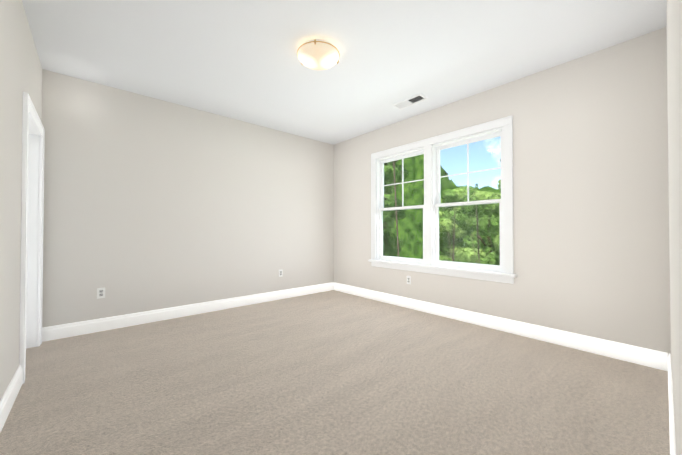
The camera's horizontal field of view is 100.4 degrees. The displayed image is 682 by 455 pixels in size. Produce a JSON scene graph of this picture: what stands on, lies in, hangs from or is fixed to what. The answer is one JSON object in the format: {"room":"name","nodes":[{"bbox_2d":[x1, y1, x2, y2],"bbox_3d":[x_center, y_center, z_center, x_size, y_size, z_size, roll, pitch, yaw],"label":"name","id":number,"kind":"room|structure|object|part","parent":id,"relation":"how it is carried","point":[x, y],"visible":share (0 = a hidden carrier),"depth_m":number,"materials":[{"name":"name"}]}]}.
{"room":"empty bedroom","nodes":[
{"label":"empty bedroom","id":0,"kind":"room"},
{"bbox_2d":[0,0,41,400],"bbox_3d":[-1.692,-0.247,1.244,0.140,2.740,4.151,1,-1,-41],"label":"wall","id":1,"kind":"structure","parent":0,"point":[20,69],"depth_m":1.82,"materials":[{"name":"white paint"}]},
{"bbox_2d":[0,365,21,432],"bbox_3d":[-1.296,1.050,0.897,0.016,0.140,3.070,1,-1,-41],"label":"baseboard","id":2,"kind":"structure","parent":1,"relation":"attached to","point":[7,401],"depth_m":1.75,"materials":[{"name":"white paint"}]},
{"bbox_2d":[19,92,44,383],"bbox_3d":[-2.693,0.076,2.383,0.186,2.120,0.990,1,-1,-41],"label":"door frame","id":3,"kind":"structure","parent":1,"relation":"attached to","point":[29,110],"depth_m":2.70,"materials":[{"name":"white paint"}]},
{"bbox_2d":[42,69,333,326],"bbox_3d":[-1.621,-0.213,4.164,4.103,2.740,0.140,1,-1,-41],"label":"wall","id":4,"kind":"structure","parent":0,"point":[150,203],"depth_m":3.57,"materials":[{"name":"white paint"}]},
{"bbox_2d":[97,287,104,298],"bbox_3d":[-2.654,0.725,3.144,0.072,0.116,0.010,1,-1,-41],"label":"electrical outlet","id":5,"kind":"object","parent":4,"relation":"attached to","point":[100,292],"visible":1,"depth_m":3.14,"materials":[{"name":"white plastic"}]},
{"bbox_2d":[42,282,335,341],"bbox_3d":[-1.578,1.086,4.066,3.780,0.140,0.041,1,-1,-41],"label":"baseboard","id":6,"kind":"structure","parent":4,"relation":"attached to","point":[55,332],"depth_m":3.55,"materials":[{"name":"white paint"}]},
{"bbox_2d":[279,269,282,276],"bbox_3d":[-0.980,0.742,4.617,0.072,0.116,0.010,1,-1,-41],"label":"electrical outlet","id":7,"kind":"object","parent":4,"relation":"attached to","point":[281,273],"visible":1,"depth_m":4.62,"materials":[{"name":"white plastic"}]},
{"bbox_2d":[0,290,669,454],"bbox_3d":[-0.204,1.213,2.536,4.103,0.150,4.431,1,-1,-41],"label":"floor","id":8,"kind":"structure","parent":0,"point":[332,372],"depth_m":1.97,"materials":[{"name":"carpet"}]},
{"bbox_2d":[22,0,666,144],"bbox_3d":[-0.204,-1.677,2.569,4.103,0.150,4.431,1,-1,-41],"label":"ceiling","id":9,"kind":"structure","parent":0,"point":[237,59],"depth_m":2.53,"materials":[{"name":"white paint"}]},
{"bbox_2d":[297,39,339,69],"bbox_3d":[-0.204,-1.536,2.570,0.388,0.130,0.388,1,-1,-41],"label":"flush-mount ceiling light","id":10,"kind":"object","parent":9,"relation":"attached to","point":[316,54],"visible":1,"depth_m":2.48,"materials":[{"name":"white glass"}]},
{"bbox_2d":[392,93,428,108],"bbox_3d":[0.865,-1.582,3.581,0.190,0.015,0.430,1,-1,-41],"label":"ceiling vent","id":11,"kind":"object","parent":9,"relation":"in","point":[412,100],"visible":1,"depth_m":3.56,"materials":[{"name":"white metal"}]},
{"bbox_2d":[334,27,670,354],"bbox_3d":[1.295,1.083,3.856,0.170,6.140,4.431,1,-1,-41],"label":"wall","id":12,"kind":"structure","parent":0,"point":[590,201],"depth_m":2.71,"materials":[{"name":"white paint"}]},
{"bbox_2d":[407,276,410,283],"bbox_3d":[0.973,0.756,4.090,0.010,0.116,0.072,1,-1,-41],"label":"electrical outlet","id":13,"kind":"object","parent":12,"relation":"attached to","point":[408,279],"visible":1,"depth_m":4.08,"materials":[{"name":"white plastic"}]},
{"bbox_2d":[368,116,516,283],"bbox_3d":[1.219,-0.295,3.888,0.202,1.823,2.125,1,-1,-41],"label":"window","id":14,"kind":"structure","parent":12,"relation":"in","point":[430,261],"depth_m":3.80,"materials":[{"name":"white paint"}]},
{"bbox_3d":[1.178,0.565,3.842,0.092,0.103,2.125,1,-1,-41],"label":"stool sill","id":15,"kind":"part","parent":14,"relation":"part of","materials":[{"name":"white paint"}]},
{"bbox_2d":[336,283,663,369],"bbox_3d":[1.225,1.083,3.795,0.016,0.140,4.151,1,-1,-41],"label":"baseboard","id":16,"kind":"structure","parent":12,"relation":"attached to","point":[660,360],"depth_m":2.94,"materials":[{"name":"white paint"}]},
{"bbox_2d":[666,0,681,454],"bbox_3d":[1.213,-0.250,0.942,4.103,2.740,0.140,1,-1,-41],"label":"wall","id":17,"kind":"structure","parent":0,"point":[674,53],"depth_m":0.96,"materials":[{"name":"white paint"}]},
{"bbox_2d":[664,352,675,454],"bbox_3d":[1.144,1.050,0.971,3.780,0.140,0.016,1,-1,-41],"label":"baseboard","id":18,"kind":"structure","parent":17,"relation":"attached to","point":[667,358],"depth_m":1.60,"materials":[{"name":"white paint"}]},
{"label":"outside","id":19,"kind":"structure","parent":0,"visible":0},
{"bbox_2d":[388,154,500,260],"bbox_3d":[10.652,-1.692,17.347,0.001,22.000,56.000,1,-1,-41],"label":"trees","id":20,"kind":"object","parent":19,"point":[414,213],"depth_m":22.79,"materials":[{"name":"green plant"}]},
{"label":"lawn","id":21,"kind":"structure","parent":19,"visible":0},
{"bbox_2d":[383,194,396,217],"bbox_3d":[-0.022,-1.899,9.035,3.959,12.625,3.597,1,-1,-41],"label":"tree","id":22,"kind":"object","parent":21,"relation":"on","point":[388,203],"depth_m":8.95,"materials":[{"name":"green plant"}]},
{"bbox_2d":[383,165,401,222],"bbox_3d":[1.122,-2.476,13.991,4.155,13.892,4.119,1,-1,-41],"label":"tree","id":23,"kind":"object","parent":21,"relation":"on","point":[391,179],"depth_m":12.95,"materials":[{"name":"green plant"}]},
{"bbox_2d":[393,161,398,256],"bbox_3d":[1.387,-1.603,7.667,1.194,12.000,0.974,1,-1,-41],"label":"tree","id":24,"kind":"object","parent":21,"relation":"on","point":[396,206],"depth_m":7.48,"materials":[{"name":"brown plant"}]},
{"bbox_2d":[383,160,408,256],"bbox_3d":[2.593,-1.548,16.737,3.256,12.099,2.978,1,-1,-41],"label":"tree","id":25,"kind":"object","parent":21,"relation":"on","point":[390,244],"depth_m":16.32,"materials":[{"name":"green plant"}]},
{"bbox_2d":[448,211,454,261],"bbox_3d":[4.109,1.733,10.734,1.200,5.400,0.792,1,-1,-41],"label":"tree","id":26,"kind":"object","parent":21,"relation":"on","point":[453,237],"depth_m":10.54,"materials":[{"name":"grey plant"}]},
{"bbox_2d":[439,188,479,262],"bbox_3d":[6.579,1.074,17.137,4.111,6.864,3.685,1,-1,-41],"label":"tree","id":27,"kind":"object","parent":21,"relation":"on","point":[464,229],"depth_m":16.70,"materials":[{"name":"green plant"}]},
{"bbox_2d":[443,185,480,261],"bbox_3d":[8.953,0.837,19.486,4.098,7.393,4.166,1,-1,-41],"label":"tree","id":28,"kind":"object","parent":21,"relation":"on","point":[464,187],"depth_m":18.75,"materials":[{"name":"green plant"}]},
{"bbox_2d":[471,206,479,262],"bbox_3d":[3.871,1.804,8.237,1.194,5.200,0.721,1,-1,-41],"label":"tree","id":29,"kind":"object","parent":21,"relation":"on","point":[477,237],"depth_m":8.12,"materials":[{"name":"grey plant"}]},
{"bbox_2d":[454,191,500,264],"bbox_3d":[7.711,1.314,14.014,4.058,6.312,4.037,1,-1,-41],"label":"tree","id":30,"kind":"object","parent":21,"relation":"on","point":[488,255],"depth_m":13.84,"materials":[{"name":"green plant"}]},
{"bbox_2d":[489,198,499,263],"bbox_3d":[8.384,1.292,12.194,3.573,6.314,4.109,1,-1,-41],"label":"tree","id":31,"kind":"object","parent":21,"relation":"on","point":[495,243],"depth_m":12.95,"materials":[{"name":"green plant"}]}
]}

